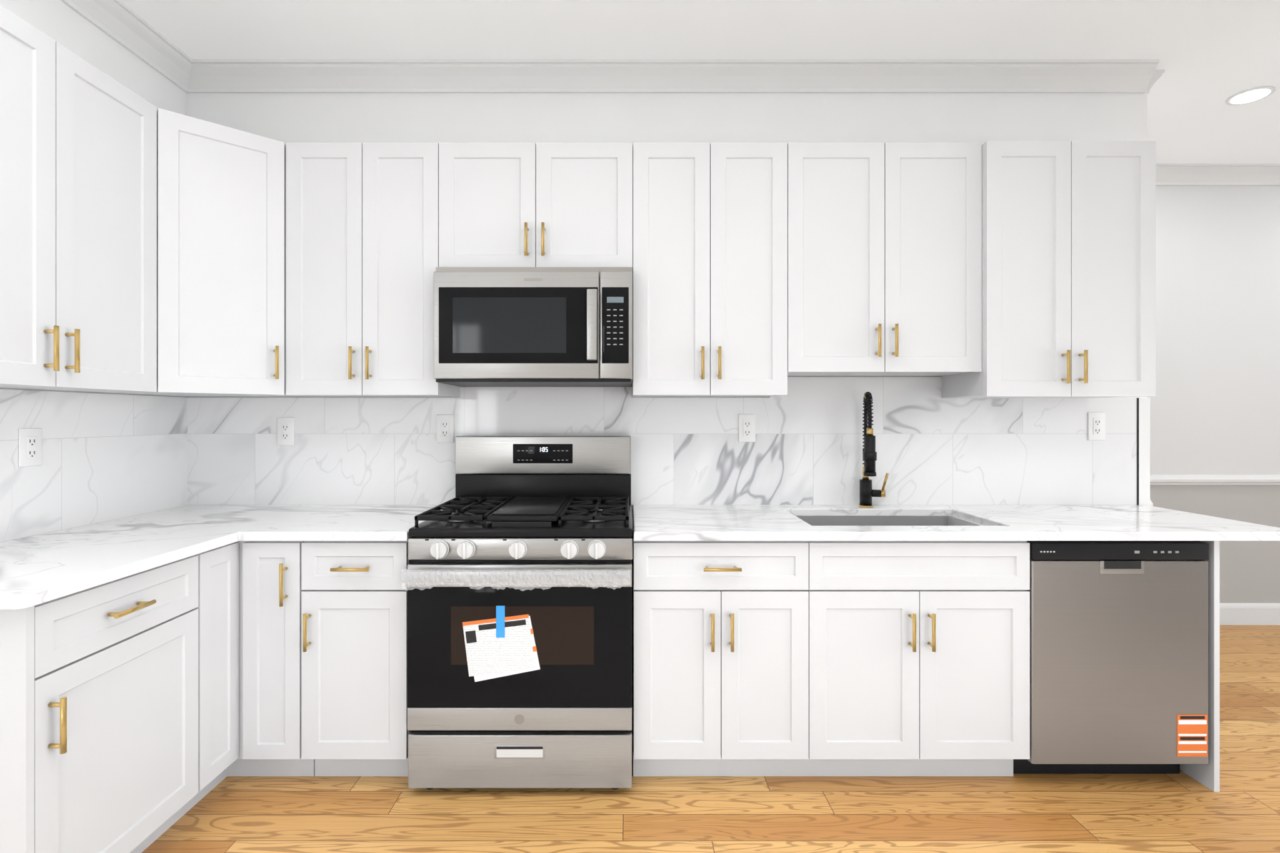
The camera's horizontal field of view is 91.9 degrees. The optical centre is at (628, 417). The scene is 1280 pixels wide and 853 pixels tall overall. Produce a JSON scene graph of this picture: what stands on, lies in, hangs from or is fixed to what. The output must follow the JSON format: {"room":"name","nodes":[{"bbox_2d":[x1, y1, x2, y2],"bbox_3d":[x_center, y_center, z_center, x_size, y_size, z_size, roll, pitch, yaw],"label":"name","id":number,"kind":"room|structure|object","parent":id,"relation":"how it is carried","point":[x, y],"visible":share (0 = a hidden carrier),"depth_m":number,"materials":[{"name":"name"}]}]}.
{"room":"kitchen","nodes":[
{"label":"kitchen","id":0,"kind":"room"},
{"bbox_2d":[0,0,187,542],"bbox_3d":[-2.040,-0.131,0.586,0.160,2.840,4.350,0,0,0],"label":"wall","id":1,"kind":"structure","parent":0,"point":[107,457],"depth_m":2.26,"materials":[{"name":"stone"}]},
{"bbox_2d":[18,428,41,466],"bbox_3d":[-1.955,0.097,2.026,0.009,0.124,0.076,0,0,0],"label":"outlet","id":2,"kind":"object","parent":1,"relation":"attached to","point":[30,447],"visible":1,"depth_m":2.02,"materials":[{"name":"white plastic"}]},
{"bbox_2d":[0,4,156,391],"bbox_3d":[-1.789,-0.585,1.780,0.362,0.993,0.762,0,0,0],"label":"upper cabinet","id":3,"kind":"object","parent":1,"relation":"attached to","point":[78,222],"visible":1,"depth_m":1.83,"materials":[{"name":"white wood"}]},
{"bbox_2d":[60,0,192,84],"bbox_3d":[-1.930,-1.498,0.616,0.080,0.105,4.110,0,0,0],"label":"crown molding","id":4,"kind":"structure","parent":1,"relation":"attached to","point":[125,26],"depth_m":2.43,"materials":[{"name":"paint"}]},
{"bbox_2d":[186,89,1146,706],"bbox_3d":[0.095,-0.131,3.386,4.430,2.840,1.250,0,0,0],"label":"wall","id":5,"kind":"structure","parent":0,"point":[635,117],"depth_m":2.76,"materials":[{"name":"paint"}]},
{"bbox_2d":[64,108,323,396],"bbox_3d":[-1.660,-0.585,2.461,0.620,0.993,0.600,0,0,0],"label":"upper cabinet","id":6,"kind":"object","parent":5,"relation":"attached to","point":[221,260],"visible":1,"depth_m":2.29,"materials":[{"name":"white wood"}]},
{"bbox_2d":[286,142,459,396],"bbox_3d":[-1.049,-0.585,2.580,0.601,0.993,0.362,0,0,0],"label":"upper cabinet","id":7,"kind":"object","parent":5,"relation":"attached to","point":[362,241],"visible":1,"depth_m":2.44,"materials":[{"name":"white wood"}]},
{"bbox_2d":[438,142,632,266],"bbox_3d":[-0.366,-0.831,2.580,0.765,0.501,0.362,0,0,0],"label":"upper cabinet","id":8,"kind":"object","parent":5,"relation":"attached to","point":[534,204],"visible":0.96,"depth_m":2.44,"materials":[{"name":"white wood"}]},
{"bbox_2d":[433,266,632,386],"bbox_3d":[-0.365,-0.358,2.546,0.759,0.445,0.430,0,0,0],"label":"microwave","id":9,"kind":"object","parent":8,"relation":"attached to","point":[532,326],"visible":1,"depth_m":2.36,"materials":[{"name":"silver metal"}]},
{"bbox_2d":[460,386,632,397],"bbox_3d":[-0.366,-0.112,2.756,0.765,0.046,0.010,0,0,0],"label":"backsplash","id":10,"kind":"structure","parent":5,"relation":"attached to","point":[545,392],"depth_m":2.75,"materials":[{"name":"stone"}]},
{"bbox_2d":[187,397,1136,504],"bbox_3d":[0.143,0.150,2.756,4.226,0.478,0.010,0,0,0],"label":"backsplash","id":11,"kind":"structure","parent":5,"relation":"attached to","point":[695,451],"depth_m":2.75,"materials":[{"name":"stone"}]},
{"bbox_2d":[277,417,294,445],"bbox_3d":[-1.521,0.062,2.746,0.076,0.124,0.009,0,0,0],"label":"outlet","id":12,"kind":"object","parent":11,"relation":"attached to","point":[285,431],"visible":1,"depth_m":2.75,"materials":[{"name":"white plastic"}]},
{"bbox_2d":[436,414,453,442],"bbox_3d":[-0.814,0.049,2.746,0.076,0.124,0.009,0,0,0],"label":"outlet","id":13,"kind":"object","parent":11,"relation":"attached to","point":[445,428],"visible":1,"depth_m":2.75,"materials":[{"name":"white plastic"}]},
{"bbox_2d":[738,414,755,441],"bbox_3d":[0.525,0.047,2.746,0.076,0.124,0.009,0,0,0],"label":"outlet","id":14,"kind":"object","parent":11,"relation":"attached to","point":[747,427],"visible":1,"depth_m":2.75,"materials":[{"name":"white plastic"}]},
{"bbox_2d":[1088,412,1105,440],"bbox_3d":[2.076,0.039,2.746,0.076,0.124,0.009,0,0,0],"label":"outlet","id":15,"kind":"object","parent":11,"relation":"attached to","point":[1096,426],"depth_m":2.75,"materials":[{"name":"white plastic"}]},
{"bbox_2d":[176,59,1159,93],"bbox_3d":[0.164,-1.498,2.721,4.268,0.105,0.080,0,0,0],"label":"crown molding","id":16,"kind":"structure","parent":5,"relation":"attached to","point":[209,75],"depth_m":2.72,"materials":[{"name":"paint"}]},
{"bbox_2d":[632,142,787,396],"bbox_3d":[0.321,-0.585,2.580,0.610,0.993,0.362,0,0,0],"label":"upper cabinet","id":17,"kind":"object","parent":5,"relation":"attached to","point":[709,270],"visible":1,"depth_m":2.44,"materials":[{"name":"white wood"}]},
{"bbox_2d":[769,376,941,397],"bbox_3d":[1.008,-0.134,2.756,0.765,0.091,0.010,0,0,0],"label":"backsplash","id":18,"kind":"structure","parent":5,"relation":"attached to","point":[860,387],"depth_m":2.75,"materials":[{"name":"stone"}]},
{"bbox_2d":[787,142,981,376],"bbox_3d":[1.008,-0.631,2.580,0.765,0.902,0.362,0,0,0],"label":"upper cabinet","id":19,"kind":"object","parent":5,"relation":"attached to","point":[884,259],"visible":1,"depth_m":2.44,"materials":[{"name":"white wood"}]},
{"bbox_2d":[940,141,1155,398],"bbox_3d":[1.720,-0.578,2.565,0.660,0.993,0.392,0,0,0],"label":"upper cabinet","id":20,"kind":"object","parent":5,"relation":"attached to","point":[1068,269],"visible":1,"depth_m":2.41,"materials":[{"name":"white wood"}]},
{"bbox_2d":[1136,398,1149,504],"bbox_3d":[2.285,0.151,2.755,0.058,0.476,0.012,0,0,0],"label":"trim","id":21,"kind":"structure","parent":5,"relation":"attached to","point":[1143,451],"depth_m":2.75,"materials":[{"name":"paint"}]},
{"bbox_2d":[1146,69,1164,94],"bbox_3d":[2.350,-1.498,3.271,0.080,0.105,1.020,0,0,0],"label":"crown molding","id":22,"kind":"structure","parent":5,"relation":"attached to","point":[1157,74],"depth_m":2.76,"materials":[{"name":"paint"}]},
{"bbox_2d":[120,0,1279,163],"bbox_3d":[2.015,-1.601,1.211,8.370,0.100,5.700,0,0,0],"label":"ceiling","id":23,"kind":"structure","parent":0,"point":[1212,56],"depth_m":2.51,"materials":[{"name":"paint"}]},
{"bbox_2d":[1225,85,1275,105],"bbox_3d":[2.990,-1.547,2.981,0.170,0.008,0.170,0,0,0],"label":"recessed light","id":24,"kind":"object","parent":23,"relation":"in","point":[1249,95],"visible":1,"depth_m":2.97,"materials":[{"name":"plastic"}]},
{"bbox_2d":[141,625,1279,852],"bbox_3d":[2.015,1.329,1.211,8.370,0.080,5.700,0,0,0],"label":"floor","id":25,"kind":"structure","parent":0,"point":[1184,812],"depth_m":2.02,"materials":[{"name":"brown wood"}]},
{"bbox_2d":[0,555,198,852],"bbox_3d":[-1.640,0.854,1.666,0.659,0.870,0.560,0,0,0],"label":"base cabinet","id":26,"kind":"object","parent":25,"relation":"on","point":[99,719],"visible":0.96,"depth_m":1.59,"materials":[{"name":"white wood"}]},
{"bbox_2d":[169,540,314,827],"bbox_3d":[-1.550,0.854,2.353,0.839,0.870,0.815,0,0,0],"label":"base cabinet","id":27,"kind":"object","parent":25,"relation":"on","point":[249,607],"visible":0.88,"depth_m":2.13,"materials":[{"name":"white wood"}]},
{"bbox_2d":[0,505,441,609],"bbox_3d":[-1.363,0.404,2.056,1.215,0.030,1.410,0,0,0],"label":"countertop","id":28,"kind":"structure","parent":27,"relation":"on","point":[38,569],"depth_m":2.06,"materials":[{"name":"stone"}]},
{"bbox_2d":[301,540,410,776],"bbox_3d":[-0.946,0.854,2.427,0.364,0.870,0.668,0,0,0],"label":"base cabinet","id":29,"kind":"object","parent":25,"relation":"on","point":[354,658],"visible":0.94,"depth_m":2.14,"materials":[{"name":"white wood"}]},
{"bbox_2d":[400,435,632,789],"bbox_3d":[-0.369,0.684,2.386,0.763,1.210,0.726,0,0,0],"label":"gas range","id":30,"kind":"object","parent":25,"relation":"on","point":[516,576],"visible":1,"depth_m":2.09,"materials":[{"name":"silver metal"}]},
{"bbox_2d":[632,511,808,776],"bbox_3d":[0.318,0.854,2.427,0.604,0.870,0.668,0,0,0],"label":"base cabinet","id":31,"kind":"object","parent":25,"relation":"on","point":[720,658],"visible":1,"depth_m":2.13,"materials":[{"name":"white wood"}]},
{"bbox_2d":[795,515,1029,776],"bbox_3d":[1.003,0.854,2.427,0.765,0.870,0.668,0,0,0],"label":"base cabinet","id":32,"kind":"object","parent":25,"relation":"on","point":[919,658],"visible":0.9,"depth_m":2.14,"materials":[{"name":"white wood"}]},
{"bbox_2d":[632,505,1279,540],"bbox_3d":[1.159,0.404,2.433,2.282,0.030,0.655,0,0,0],"label":"countertop","id":33,"kind":"structure","parent":32,"relation":"on","point":[997,522],"depth_m":2.24,"materials":[{"name":"stone"}]},
{"bbox_2d":[858,391,888,508],"bbox_3d":[1.039,0.141,2.619,0.157,0.497,0.220,0,0,0],"label":"faucet","id":34,"kind":"object","parent":33,"relation":"on","point":[867,492],"visible":1,"depth_m":2.59,"materials":[{"name":"black metal"}]},
{"bbox_2d":[1013,540,1209,773],"bbox_3d":[1.689,0.856,2.427,0.608,0.866,0.608,0,0,0],"label":"dishwasher","id":35,"kind":"object","parent":25,"relation":"on","point":[1119,657],"visible":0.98,"depth_m":2.13,"materials":[{"name":"silver metal"}]},
{"bbox_2d":[1180,540,1219,791],"bbox_3d":[2.026,0.854,2.447,0.019,0.870,0.628,0,0,0],"label":"end panel","id":36,"kind":"object","parent":25,"relation":"on","point":[1207,775],"visible":0.21,"depth_m":2.14,"materials":[{"name":"white wood"}]},
{"bbox_2d":[1146,185,1279,603],"bbox_3d":[4.230,-0.131,3.936,3.840,2.840,0.150,0,0,0],"label":"wall","id":37,"kind":"structure","parent":0,"point":[1215,405],"depth_m":3.86,"materials":[{"name":"paint"}]},
{"bbox_2d":[1150,475,1279,484],"bbox_3d":[4.155,0.389,3.847,3.690,0.064,0.028,0,0,0],"label":"chair rail","id":38,"kind":"object","parent":37,"relation":"attached to","point":[1214,479],"depth_m":3.84,"materials":[{"name":"paint"}]},
{"bbox_2d":[1155,163,1279,185],"bbox_3d":[4.155,-1.498,3.821,3.690,0.105,0.080,0,0,0],"label":"crown molding","id":39,"kind":"structure","parent":37,"relation":"attached to","point":[1217,174],"depth_m":3.82,"materials":[{"name":"paint"}]},
{"bbox_2d":[1219,603,1279,624],"bbox_3d":[4.155,1.223,3.853,3.690,0.132,0.016,0,0,0],"label":"baseboard","id":40,"kind":"structure","parent":37,"relation":"attached to","point":[1249,614],"depth_m":3.83,"materials":[{"name":"paint"}]}
]}

